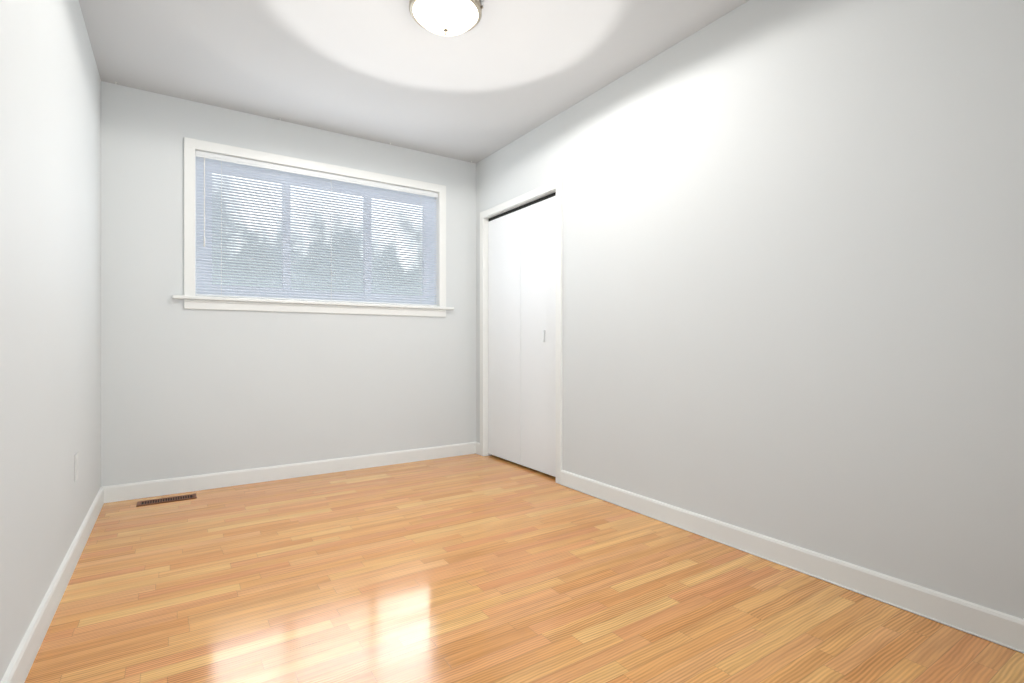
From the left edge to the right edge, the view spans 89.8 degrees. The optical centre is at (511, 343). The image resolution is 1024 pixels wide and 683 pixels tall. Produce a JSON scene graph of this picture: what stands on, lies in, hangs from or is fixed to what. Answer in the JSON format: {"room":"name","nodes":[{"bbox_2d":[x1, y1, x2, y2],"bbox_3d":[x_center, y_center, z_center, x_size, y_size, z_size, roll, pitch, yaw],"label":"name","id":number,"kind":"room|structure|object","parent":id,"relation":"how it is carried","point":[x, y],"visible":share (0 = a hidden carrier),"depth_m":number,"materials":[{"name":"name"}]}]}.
{"room":"empty bedroom","nodes":[
{"label":"empty bedroom","id":0,"kind":"room"},
{"bbox_2d":[0,0,100,681],"bbox_3d":[-1.193,-0.300,1.033,0.150,2.440,4.836,0,0,-33],"label":"wall","id":1,"kind":"structure","parent":0,"point":[50,253],"depth_m":1.69,"materials":[{"name":"paint"}]},
{"bbox_2d":[0,487,103,682],"bbox_3d":[-1.120,0.873,1.072,0.014,0.095,4.522,0,0,-33],"label":"baseboard","id":2,"kind":"structure","parent":1,"relation":"attached to","point":[19,666],"depth_m":1.69,"materials":[{"name":"white paint"}]},
{"bbox_2d":[74,452,77,481],"bbox_3d":[-1.871,0.528,2.207,0.007,0.114,0.070,0,0,-33],"label":"electrical outlet plate","id":3,"kind":"object","parent":1,"relation":"attached to","point":[75,466],"visible":1,"depth_m":2.19,"materials":[{"name":"paint"}]},
{"bbox_2d":[101,81,475,486],"bbox_3d":[-1.380,-0.300,3.713,2.480,2.440,0.150,0,0,-33],"label":"wall","id":4,"kind":"structure","parent":0,"point":[188,392],"depth_m":3.37,"materials":[{"name":"paint"}]},
{"bbox_2d":[102,442,475,502],"bbox_3d":[-1.335,0.873,3.644,2.480,0.095,0.014,0,0,-33],"label":"baseboard","id":5,"kind":"structure","parent":4,"relation":"attached to","point":[131,491],"depth_m":3.46,"materials":[{"name":"white paint"}]},
{"bbox_2d":[172,295,453,316],"bbox_3d":[-1.298,-0.258,3.695,1.909,0.080,0.120,0,0,-33],"label":"window sill","id":6,"kind":"structure","parent":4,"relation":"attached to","point":[226,303],"depth_m":3.56,"materials":[{"name":"white paint"}]},
{"bbox_2d":[184,137,445,306],"bbox_3d":[-1.285,-0.789,3.674,1.789,0.982,0.019,0,0,-33],"label":"window trim","id":7,"kind":"structure","parent":4,"relation":"in","point":[191,145],"depth_m":3.42,"materials":[{"name":"white paint"}]},
{"bbox_2d":[195,149,438,305],"bbox_3d":[-1.311,-0.764,3.714,1.689,0.932,0.075,0,0,-33],"label":"liner","id":8,"kind":"object","parent":4,"relation":"attached to","point":[437,254],"visible":0.29,"depth_m":4.14,"materials":[{"name":"white paint"}]},
{"bbox_2d":[195,153,434,304],"bbox_3d":[-1.350,-0.753,3.774,1.689,0.954,0.070,0,0,-33],"label":"window","id":9,"kind":"structure","parent":8,"relation":"attached to","point":[297,175],"depth_m":3.62,"materials":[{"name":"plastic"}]},
{"bbox_2d":[196,150,437,305],"bbox_3d":[-1.301,-0.761,3.699,1.665,0.915,0.046,0,0,-33],"label":"window blind","id":10,"kind":"object","parent":9,"relation":"attached to","point":[221,158],"visible":0.98,"depth_m":3.62,"materials":[{"name":"white plastic"}]},
{"bbox_2d":[79,0,748,162],"bbox_3d":[-0.094,-1.580,1.755,2.780,0.120,4.836,0,0,-33],"label":"ceiling","id":11,"kind":"structure","parent":0,"point":[500,74],"depth_m":2.74,"materials":[{"name":"paint"}]},
{"bbox_2d":[409,0,482,35],"bbox_3d":[-0.299,-1.452,2.304,0.322,0.137,0.329,0,0,-33],"label":"flush-mount light fixture","id":12,"kind":"object","parent":11,"relation":"attached to","point":[448,17],"visible":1,"depth_m":2.25,"materials":[{"name":"white glass"}]},
{"bbox_2d":[24,453,1023,682],"bbox_3d":[-0.094,0.980,1.755,2.780,0.120,4.836,0,0,-33],"label":"floor","id":13,"kind":"structure","parent":0,"point":[473,568],"depth_m":1.84,"materials":[{"name":"brown wood"}]},
{"bbox_2d":[136,494,196,506],"bbox_3d":[-2.026,0.915,3.021,0.290,0.009,0.095,0,0,-33],"label":"floor vent","id":14,"kind":"object","parent":13,"relation":"in","point":[165,500],"visible":1,"depth_m":3.01,"materials":[{"name":"brown metal"}]},
{"bbox_2d":[476,0,1023,618],"bbox_3d":[1.005,-0.300,2.477,0.150,2.440,4.836,0,0,-33],"label":"wall","id":15,"kind":"structure","parent":0,"point":[792,270],"depth_m":2.04,"materials":[{"name":"paint"}]},
{"bbox_2d":[485,189,555,455],"bbox_3d":[0.102,-0.061,3.852,0.150,1.962,0.980,0,0,-33],"label":"liner","id":16,"kind":"object","parent":15,"relation":"attached to","point":[550,194],"visible":0.21,"depth_m":4.21,"materials":[{"name":"white paint"}]},
{"bbox_2d":[488,196,555,476],"bbox_3d":[0.075,-0.054,3.835,0.054,1.948,0.950,0,0,-33],"label":"closet door","id":17,"kind":"structure","parent":16,"relation":"attached to","point":[522,336],"depth_m":3.80,"materials":[{"name":"white paint"}]},
{"bbox_2d":[480,178,561,483],"bbox_3d":[0.032,-0.083,3.807,0.016,2.005,1.066,0,0,-33],"label":"trim","id":18,"kind":"structure","parent":15,"relation":"attached to","point":[543,189],"depth_m":3.39,"materials":[{"name":"white paint"}]},
{"bbox_2d":[475,442,1023,653],"bbox_3d":[0.938,0.873,2.424,0.021,0.095,4.522,0,0,-33],"label":"baseboard","id":19,"kind":"structure","parent":15,"relation":"attached to","point":[993,626],"depth_m":1.97,"materials":[{"name":"white paint"}]},
{"label":"outside","id":20,"kind":"structure","parent":0,"visible":0},
{"bbox_2d":[212,173,421,294],"bbox_3d":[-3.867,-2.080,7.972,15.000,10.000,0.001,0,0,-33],"label":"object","id":21,"kind":"structure","parent":20,"point":[311,246],"depth_m":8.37,"materials":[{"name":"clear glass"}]}
]}

